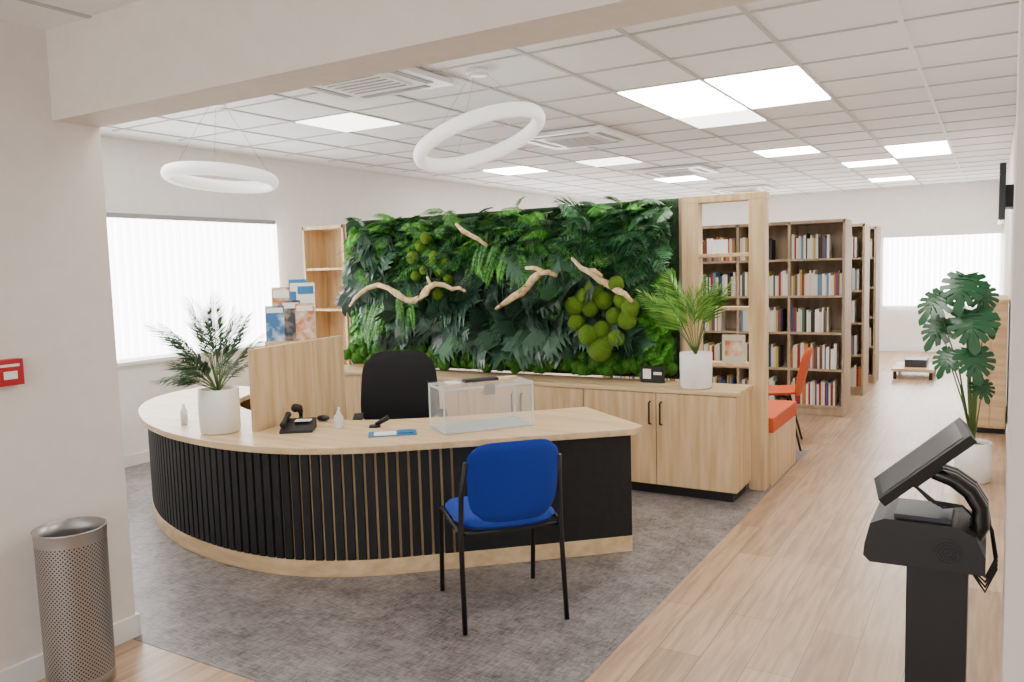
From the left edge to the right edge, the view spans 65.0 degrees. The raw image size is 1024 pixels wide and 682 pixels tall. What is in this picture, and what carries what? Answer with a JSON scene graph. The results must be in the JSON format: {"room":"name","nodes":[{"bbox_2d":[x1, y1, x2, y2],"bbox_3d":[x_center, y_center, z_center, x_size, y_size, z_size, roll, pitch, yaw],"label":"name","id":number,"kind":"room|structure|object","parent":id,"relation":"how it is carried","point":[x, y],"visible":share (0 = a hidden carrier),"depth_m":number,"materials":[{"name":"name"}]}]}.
{"room":"lobby","nodes":[
{"label":"lobby","id":0,"kind":"room"},
{"bbox_2d":[0,20,134,670],"bbox_3d":[-3.097,0.173,1.337,0.200,2.750,5.080,1,6,31],"label":"wall","id":1,"kind":"structure","parent":0,"point":[62,453],"depth_m":3.21,"materials":[{"name":"paint"}]},
{"bbox_2d":[0,358,24,386],"bbox_3d":[-1.924,0.120,3.064,0.042,0.100,0.100,1,6,31],"label":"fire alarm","id":2,"kind":"object","parent":1,"relation":"attached to","point":[11,370],"visible":1,"depth_m":3.06,"materials":[{"name":"red plastic"}]},
{"bbox_2d":[0,614,138,681],"bbox_3d":[-2.967,1.495,1.401,0.015,0.100,5.080,1,6,31],"label":"baseboard","id":3,"kind":"structure","parent":1,"relation":"attached to","point":[32,669],"depth_m":3.19,"materials":[{"name":"white paint"}]},
{"bbox_2d":[0,0,140,30],"bbox_3d":[-1.192,-1.004,-0.048,4.440,0.106,4.880,1,6,31],"label":"ceiling","id":4,"kind":"structure","parent":0,"point":[45,15],"depth_m":2.94,"materials":[{"name":"paint"}]},
{"bbox_2d":[101,136,601,455],"bbox_3d":[-1.080,-0.715,10.571,0.200,2.750,12.920,1,6,31],"label":"wall","id":5,"kind":"structure","parent":0,"point":[306,195],"depth_m":8.00,"materials":[{"name":"paint"}]},
{"bbox_2d":[106,212,279,366],"bbox_3d":[-3.098,-0.452,6.947,0.060,1.270,2.835,1,6,31],"label":"vertical blind","id":6,"kind":"object","parent":5,"relation":"attached to","point":[157,262],"visible":0.56,"depth_m":7.17,"materials":[{"name":"white fabric"}]},
{"bbox_2d":[124,370,510,467],"bbox_3d":[-0.950,0.607,10.635,0.015,0.100,12.920,1,6,31],"label":"baseboard","id":7,"kind":"structure","parent":5,"relation":"attached to","point":[141,457],"depth_m":6.87,"materials":[{"name":"white"}]},
{"bbox_2d":[45,0,761,127],"bbox_3d":[0.113,-1.104,2.133,4.440,0.530,0.200,1,6,31],"label":"beam","id":8,"kind":"structure","parent":0,"point":[143,59],"depth_m":2.59,"materials":[{"name":"paint"}]},
{"bbox_2d":[125,449,807,681],"bbox_3d":[-0.618,1.031,6.365,4.960,0.002,5.950,1,6,31],"label":"floor","id":9,"kind":"structure","parent":0,"point":[257,626],"depth_m":3.78,"materials":[{"name":"grey carpet"}]},
{"bbox_2d":[265,279,316,346],"bbox_3d":[-1.828,0.260,6.706,0.410,1.540,0.211,-3,5,-12],"label":"magazine rack","id":10,"kind":"object","parent":9,"relation":"on","point":[291,317],"visible":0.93,"depth_m":6.63,"materials":[{"name":"multicoloured paper"}]},
{"bbox_2d":[302,224,363,365],"bbox_3d":[-1.675,-0.081,7.729,0.521,2.028,0.300,1,6,31],"label":"bookcase","id":11,"kind":"object","parent":9,"relation":"on","point":[322,263],"visible":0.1,"depth_m":7.83,"materials":[{"name":"brown wood"}]},
{"bbox_2d":[138,386,642,576],"bbox_3d":[-1.142,0.811,5.068,3.838,0.698,1.716,1,6,31],"label":"reception desk","id":12,"kind":"object","parent":9,"relation":"on","point":[328,501],"visible":0.92,"depth_m":4.29,"materials":[{"name":"brown wood"}]},
{"bbox_2d":[180,404,187,421],"bbox_3d":[-2.017,0.441,4.934,0.044,0.110,0.043,1,6,31],"label":"sanitizer bottle","id":13,"kind":"object","parent":12,"relation":"on","point":[183,408],"visible":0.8,"depth_m":4.92,"materials":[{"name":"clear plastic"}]},
{"bbox_2d":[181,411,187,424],"bbox_3d":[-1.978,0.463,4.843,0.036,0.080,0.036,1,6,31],"label":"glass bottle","id":14,"kind":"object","parent":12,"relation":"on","point":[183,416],"visible":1,"depth_m":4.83,"materials":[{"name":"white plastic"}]},
{"bbox_2d":[143,291,268,434],"bbox_3d":[-1.815,0.106,4.629,0.543,0.819,0.781,1,6,31],"label":"potted palm","id":15,"kind":"object","parent":12,"relation":"on","point":[218,404],"visible":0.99,"depth_m":4.50,"materials":[{"name":"plant foliage"},{"name":"white ceramic"},{"name":"soil"}]},
{"bbox_2d":[247,335,346,431],"bbox_3d":[-1.292,0.587,4.982,0.034,1.168,0.918,0,6,21],"label":"privacy screen","id":16,"kind":"object","parent":12,"relation":"on","point":[310,374],"visible":0.64,"depth_m":4.90,"materials":[{"name":"brown wood"}]},
{"bbox_2d":[291,404,302,417],"bbox_3d":[-1.252,0.425,4.729,0.089,0.134,0.138,-1,5,4],"label":"barcode scanner","id":17,"kind":"object","parent":12,"relation":"on","point":[298,408],"visible":0.46,"depth_m":4.66,"materials":[{"name":"black plastic"}]},
{"bbox_2d":[279,411,316,433],"bbox_3d":[-1.212,0.458,4.552,0.180,0.098,0.172,-2,5,-4],"label":"desk phone","id":18,"kind":"object","parent":12,"relation":"on","point":[288,425],"visible":1,"depth_m":4.53,"materials":[{"name":"black plastic"}]},
{"bbox_2d":[317,415,329,420],"bbox_3d":[-1.136,0.463,4.829,0.089,0.036,0.062,1,6,31],"label":"computer mouse","id":19,"kind":"object","parent":12,"relation":"on","point":[320,417],"visible":1,"depth_m":4.80,"materials":[{"name":"black plastic"}]},
{"bbox_2d":[334,407,343,428],"bbox_3d":[-0.989,0.437,4.586,0.056,0.123,0.056,1,6,31],"label":"sanitizer bottle","id":20,"kind":"object","parent":12,"relation":"on","point":[338,417],"visible":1,"depth_m":4.57,"materials":[{"name":"white plastic"}]},
{"bbox_2d":[369,415,389,427],"bbox_3d":[-0.761,0.459,4.597,0.119,0.064,0.069,-2,5,-3],"label":"stand","id":21,"kind":"object","parent":12,"relation":"on","point":[386,418],"visible":1,"depth_m":4.59,"materials":[{"name":"black plastic"}]},
{"bbox_2d":[368,429,416,437],"bbox_3d":[-0.653,0.500,4.391,0.260,0.012,0.140,-2,5,-9],"label":"leaflet","id":22,"kind":"object","parent":12,"relation":"on","point":[401,432],"visible":1,"depth_m":4.37,"materials":[{"name":"blue paper"}]},
{"bbox_2d":[428,375,533,434],"bbox_3d":[-0.172,0.345,4.515,0.532,0.272,0.286,-4,6,-23],"label":"ballot box","id":23,"kind":"object","parent":12,"relation":"on","point":[512,421],"visible":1,"depth_m":4.50,"materials":[{"name":"clear plastic"}]},
{"bbox_2d":[353,350,447,419],"bbox_3d":[-0.745,0.603,5.399,0.620,1.029,0.590,-2,5,-7],"label":"office chair","id":24,"kind":"object","parent":9,"relation":"on","point":[394,384],"visible":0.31,"depth_m":5.59,"materials":[{"name":"black fabric"}]},
{"bbox_2d":[439,439,569,635],"bbox_3d":[-0.051,0.826,3.732,0.492,0.848,0.595,-3,5,-16],"label":"chair","id":25,"kind":"object","parent":9,"relation":"on","point":[511,485],"visible":1,"depth_m":3.47,"materials":[{"name":"blue fabric"}]},
{"bbox_2d":[344,365,752,501],"bbox_3d":[-0.036,0.647,6.316,3.712,0.738,0.427,1,6,31],"label":"storage cabinet","id":26,"kind":"object","parent":9,"relation":"on","point":[691,443],"visible":0.49,"depth_m":5.51,"materials":[{"name":"brown wood"}]},
{"bbox_2d":[334,195,682,378],"bbox_3d":[-0.253,-0.415,6.388,3.220,1.410,0.592,1,6,31],"label":"garden","id":27,"kind":"object","parent":26,"relation":"on","point":[548,289],"visible":0.93,"depth_m":6.17,"materials":[{"name":"green plant"}]},
{"bbox_2d":[640,366,664,382],"bbox_3d":[1.003,0.239,5.729,0.180,0.118,0.014,1,6,31],"label":"plaque","id":28,"kind":"object","parent":26,"relation":"on","point":[650,374],"visible":1,"depth_m":5.72,"materials":[{"name":"black plastic"}]},
{"bbox_2d":[635,268,734,389],"bbox_3d":[1.183,-0.095,5.408,0.692,0.831,0.290,1,6,31],"label":"areca palm","id":29,"kind":"object","parent":26,"relation":"on","point":[695,365],"visible":1,"depth_m":5.37,"materials":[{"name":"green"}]},
{"bbox_2d":[681,191,768,490],"bbox_3d":[1.502,0.006,5.657,0.580,2.050,0.120,1,6,31],"label":"frame","id":30,"kind":"object","parent":9,"relation":"on","point":[691,206],"visible":0.74,"depth_m":5.52,"materials":[{"name":"brown wood"}]},
{"bbox_2d":[707,239,745,362],"bbox_3d":[1.498,-0.283,5.599,0.260,0.864,0.050,1,6,31],"label":"booklets","id":31,"kind":"object","parent":30,"relation":"attached to","point":[733,346],"visible":1,"depth_m":5.59,"materials":[{"name":"white paper"}]},
{"bbox_2d":[768,399,796,485],"bbox_3d":[1.689,0.738,6.173,0.805,0.490,0.780,1,6,31],"label":"upholstered bench","id":32,"kind":"object","parent":9,"relation":"on","point":[781,413],"visible":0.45,"depth_m":5.90,"materials":[{"name":"brown wood"}]},
{"bbox_2d":[768,347,811,450],"bbox_3d":[2.288,0.477,6.942,0.572,0.843,0.504,0,6,21],"label":"armchair","id":33,"kind":"object","parent":9,"relation":"on","point":[775,390],"visible":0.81,"depth_m":6.74,"materials":[{"name":"orange fabric"}]},
{"bbox_2d":[37,351,1006,681],"bbox_3d":[0.887,1.018,6.603,8.000,0.100,18.400,1,6,31],"label":"floor","id":34,"kind":"structure","parent":0,"point":[791,593],"depth_m":3.87,"materials":[{"name":"brown wood"}]},
{"bbox_2d":[31,516,115,681],"bbox_3d":[-1.710,1.036,3.150,0.262,0.630,0.262,1,6,31],"label":"waste bin","id":35,"kind":"object","parent":34,"relation":"on","point":[71,556],"visible":1,"depth_m":3.05,"materials":[{"name":"silver metal"}]},
{"bbox_2d":[602,219,851,416],"bbox_3d":[2.281,-0.269,8.849,2.650,1.978,0.420,1,6,31],"label":"bookcase","id":36,"kind":"object","parent":34,"relation":"on","point":[810,261],"visible":0.33,"depth_m":8.35,"materials":[{"name":"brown wood"}]},
{"bbox_2d":[850,223,869,395],"bbox_3d":[3.003,-0.398,10.053,2.650,1.978,0.420,1,6,31],"label":"bookcase","id":37,"kind":"object","parent":34,"relation":"on","point":[858,380],"visible":0.05,"depth_m":9.34,"materials":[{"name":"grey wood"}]},
{"bbox_2d":[868,226,880,383],"bbox_3d":[3.541,-0.493,10.950,2.650,1.978,0.420,1,6,31],"label":"bookcase","id":38,"kind":"object","parent":34,"relation":"on","point":[875,231],"visible":0.02,"depth_m":10.25,"materials":[{"name":"grey wood"}]},
{"bbox_2d":[891,356,937,379],"bbox_3d":[5.389,0.348,10.739,0.500,0.240,0.800,1,6,31],"label":"coffee table","id":39,"kind":"object","parent":34,"relation":"on","point":[912,363],"visible":0.88,"depth_m":10.54,"materials":[{"name":"brown wood"}]},
{"bbox_2d":[863,417,997,681],"bbox_3d":[1.053,0.774,2.021,0.280,1.198,0.331,1,6,31],"label":"kiosk","id":40,"kind":"object","parent":34,"relation":"on","point":[940,544],"visible":1,"depth_m":1.90,"materials":[{"name":"black"}]},
{"bbox_2d":[917,270,1000,483],"bbox_3d":[3.126,0.247,5.645,0.518,1.482,0.384,1,6,31],"label":"monstera","id":41,"kind":"object","parent":34,"relation":"on","point":[973,325],"visible":0.97,"depth_m":5.55,"materials":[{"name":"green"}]},
{"bbox_2d":[976,295,1008,433],"bbox_3d":[4.482,0.186,7.519,0.255,1.190,1.020,1,6,31],"label":"base cabinet","id":42,"kind":"object","parent":34,"relation":"on","point":[991,419],"visible":0.54,"depth_m":7.07,"materials":[{"name":"brown wood"}]},
{"bbox_2d":[100,0,1018,202],"bbox_3d":[1.764,-2.070,8.838,6.800,0.100,13.120,1,6,31],"label":"ceiling","id":43,"kind":"structure","parent":0,"point":[823,16],"depth_m":5.98,"materials":[{"name":"tile"}]},
{"bbox_2d":[160,103,278,192],"bbox_3d":[-1.958,-1.308,5.367,0.746,0.584,0.742,1,6,31],"label":"pendant lamp","id":44,"kind":"object","parent":43,"relation":"hanging from","point":[178,173],"visible":0.96,"depth_m":5.25,"materials":[{"name":"white"}]},
{"bbox_2d":[303,67,453,101],"bbox_3d":[-0.901,-1.545,4.766,0.800,0.043,0.800,1,6,31],"label":"air conditioner cassette","id":45,"kind":"object","parent":43,"relation":"attached to","point":[414,79],"visible":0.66,"depth_m":4.84,"materials":[{"name":"white plastic"}]},
{"bbox_2d":[413,67,544,171],"bbox_3d":[-0.195,-1.312,4.731,0.776,0.562,0.815,1,6,31],"label":"pendant lamp","id":46,"kind":"object","parent":43,"relation":"hanging from","point":[467,120],"visible":1,"depth_m":4.63,"materials":[{"name":"white"}]},
{"bbox_2d":[483,166,545,174],"bbox_3d":[0.046,-2.033,9.591,0.560,0.011,0.560,1,6,31],"label":"ceiling light panel","id":47,"kind":"object","parent":43,"relation":"in","point":[516,170],"depth_m":9.55,"materials":[{"name":"white plastic"}]},
{"bbox_2d":[106,0,1018,201],"bbox_3d":[1.843,-2.004,8.680,6.100,0.008,12.920,1,6,31],"label":"grid","id":48,"kind":"object","parent":43,"relation":"attached to","point":[900,21],"visible":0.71,"depth_m":6.28,"materials":[{"name":"white metal"}]},
{"bbox_2d":[296,113,399,131],"bbox_3d":[-1.267,-1.694,6.235,0.560,0.011,0.560,1,6,31],"label":"ceiling light panel","id":49,"kind":"object","parent":48,"relation":"in","point":[348,122],"depth_m":6.20,"materials":[{"name":"white plastic"}]},
{"bbox_2d":[618,80,723,106],"bbox_3d":[1.100,-1.696,5.517,0.560,0.011,0.560,1,6,31],"label":"ceiling light panel","id":50,"kind":"object","parent":48,"relation":"in","point":[694,90],"depth_m":5.48,"materials":[{"name":"white plastic"}]},
{"bbox_2d":[651,96,746,117],"bbox_3d":[1.408,-1.751,6.029,0.560,0.011,0.560,1,6,31],"label":"ceiling light panel","id":51,"kind":"object","parent":48,"relation":"in","point":[719,104],"depth_m":5.99,"materials":[{"name":"white plastic"}]},
{"bbox_2d":[678,110,765,128],"bbox_3d":[1.715,-1.806,6.542,0.560,0.011,0.560,1,6,31],"label":"ceiling light panel","id":52,"kind":"object","parent":48,"relation":"in","point":[743,116],"depth_m":6.51,"materials":[{"name":"white plastic"}]},
{"bbox_2d":[705,66,814,95],"bbox_3d":[1.615,-1.683,5.210,0.560,0.011,0.560,1,6,31],"label":"ceiling light panel","id":53,"kind":"object","parent":48,"relation":"in","point":[788,77],"depth_m":5.17,"materials":[{"name":"white plastic"}]},
{"bbox_2d":[732,84,829,108],"bbox_3d":[1.923,-1.738,5.722,0.560,0.011,0.560,1,6,31],"label":"ceiling light panel","id":54,"kind":"object","parent":48,"relation":"in","point":[808,93],"depth_m":5.68,"materials":[{"name":"white plastic"}]},
{"bbox_2d":[885,141,950,157],"bbox_3d":[4.435,-2.081,8.745,0.560,0.011,1.160,1,6,31],"label":"ceiling light panel","id":55,"kind":"object","parent":48,"relation":"in","point":[939,147],"depth_m":8.68,"materials":[{"name":"white plastic"}]},
{"bbox_2d":[528,125,638,149],"bbox_3d":[0.584,-1.804,7.185,0.840,0.043,0.840,1,6,31],"label":"air conditioner cassette","id":56,"kind":"object","parent":43,"relation":"attached to","point":[597,135],"visible":0.98,"depth_m":7.05,"materials":[{"name":"white plastic"}]},
{"bbox_2d":[576,157,640,166],"bbox_3d":[1.092,-2.009,9.002,0.560,0.011,0.560,1,6,31],"label":"ceiling light panel","id":57,"kind":"object","parent":43,"relation":"in","point":[617,160],"depth_m":8.97,"materials":[{"name":"white plastic"}]},
{"bbox_2d":[632,164,719,177],"bbox_3d":[2.043,-2.096,9.967,0.840,0.043,0.840,1,6,31],"label":"air conditioner cassette","id":58,"kind":"object","parent":43,"relation":"attached to","point":[696,169],"visible":1,"depth_m":9.80,"materials":[{"name":"white plastic"}]},
{"bbox_2d":[654,176,705,182],"bbox_3d":[2.321,-2.228,11.051,0.560,0.011,0.560,1,6,31],"label":"ceiling light panel","id":59,"kind":"object","parent":43,"relation":"in","point":[686,178],"depth_m":11.00,"materials":[{"name":"white plastic"}]},
{"bbox_2d":[712,185,778,193],"bbox_3d":[3.708,-2.393,12.743,0.840,0.043,0.840,1,6,31],"label":"air conditioner cassette","id":60,"kind":"object","parent":43,"relation":"attached to","point":[757,188],"visible":0.82,"depth_m":12.55,"materials":[{"name":"white plastic"}]},
{"bbox_2d":[754,146,819,156],"bbox_3d":[2.944,-2.025,8.591,0.560,0.011,0.560,1,6,31],"label":"ceiling light panel","id":61,"kind":"object","parent":43,"relation":"in","point":[806,149],"depth_m":8.56,"materials":[{"name":"white plastic"}]},
{"bbox_2d":[842,159,897,167],"bbox_3d":[4.381,-2.176,9.821,0.560,0.011,0.560,1,6,31],"label":"ceiling light panel","id":62,"kind":"object","parent":43,"relation":"in","point":[884,161],"depth_m":9.78,"materials":[{"name":"white plastic"}]},
{"bbox_2d":[869,176,913,181],"bbox_3d":[5.610,-2.395,11.871,0.560,0.011,0.560,1,6,31],"label":"ceiling light panel","id":63,"kind":"object","parent":43,"relation":"in","point":[902,177],"depth_m":11.83,"materials":[{"name":"white plastic"}]},
{"bbox_2d":[702,181,1004,346],"bbox_3d":[5.113,-1.241,14.482,6.800,2.750,0.200,1,6,31],"label":"wall","id":64,"kind":"structure","parent":0,"point":[973,206],"depth_m":13.52,"materials":[{"name":"paint"}]},
{"bbox_2d":[879,345,965,351],"bbox_3d":[5.095,0.087,14.509,6.400,0.100,0.015,1,6,31],"label":"baseboard","id":65,"kind":"structure","parent":64,"relation":"attached to","point":[881,347],"depth_m":13.55,"materials":[{"name":"white wood"}]},
{"bbox_2d":[882,230,1000,304],"bbox_3d":[7.012,-1.180,13.197,1.720,1.190,0.060,1,6,31],"label":"vertical blind","id":66,"kind":"object","parent":64,"relation":"attached to","point":[914,265],"visible":0.76,"depth_m":13.24,"materials":[{"name":"white fabric"}]},
{"bbox_2d":[1003,121,1015,419],"bbox_3d":[4.586,-0.570,7.189,0.200,2.750,12.920,1,6,31],"label":"wall","id":67,"kind":"structure","parent":0,"point":[1008,233],"depth_m":8.16,"materials":[{"name":"paint"}]},
{"bbox_2d":[998,162,1013,223],"bbox_3d":[3.182,-0.933,5.134,0.120,0.340,0.800,1,6,31],"label":"television","id":68,"kind":"object","parent":67,"relation":"attached to","point":[1006,192],"visible":0.8,"depth_m":4.82,"materials":[{"name":"black plastic"}]},
{"bbox_2d":[1005,408,1007,448],"bbox_3d":[4.531,0.746,7.362,0.015,0.100,12.920,1,6,31],"label":"baseboard","id":69,"kind":"structure","parent":67,"relation":"attached to","point":[1006,420],"depth_m":7.15,"materials":[{"name":"white"}]},
{"bbox_2d":[1000,0,1023,681],"bbox_3d":[1.636,0.039,1.342,1.365,2.750,0.200,1,6,31],"label":"wall","id":70,"kind":"structure","parent":0,"point":[1012,647],"depth_m":1.62,"materials":[{"name":"paint"}]},
{"bbox_3d":[-3.229,-0.085,4.246,3.020,2.750,0.200,1,6,31],"label":"wall","id":71,"kind":"structure","parent":0,"visible":0},
{"bbox_2d":[135,612,141,634],"bbox_3d":[-1.748,1.260,3.628,0.215,0.100,0.015,1,6,31],"label":"baseboard","id":72,"kind":"structure","parent":71,"relation":"attached to","point":[136,613],"depth_m":3.57,"materials":[{"name":"white paint"}]}
]}

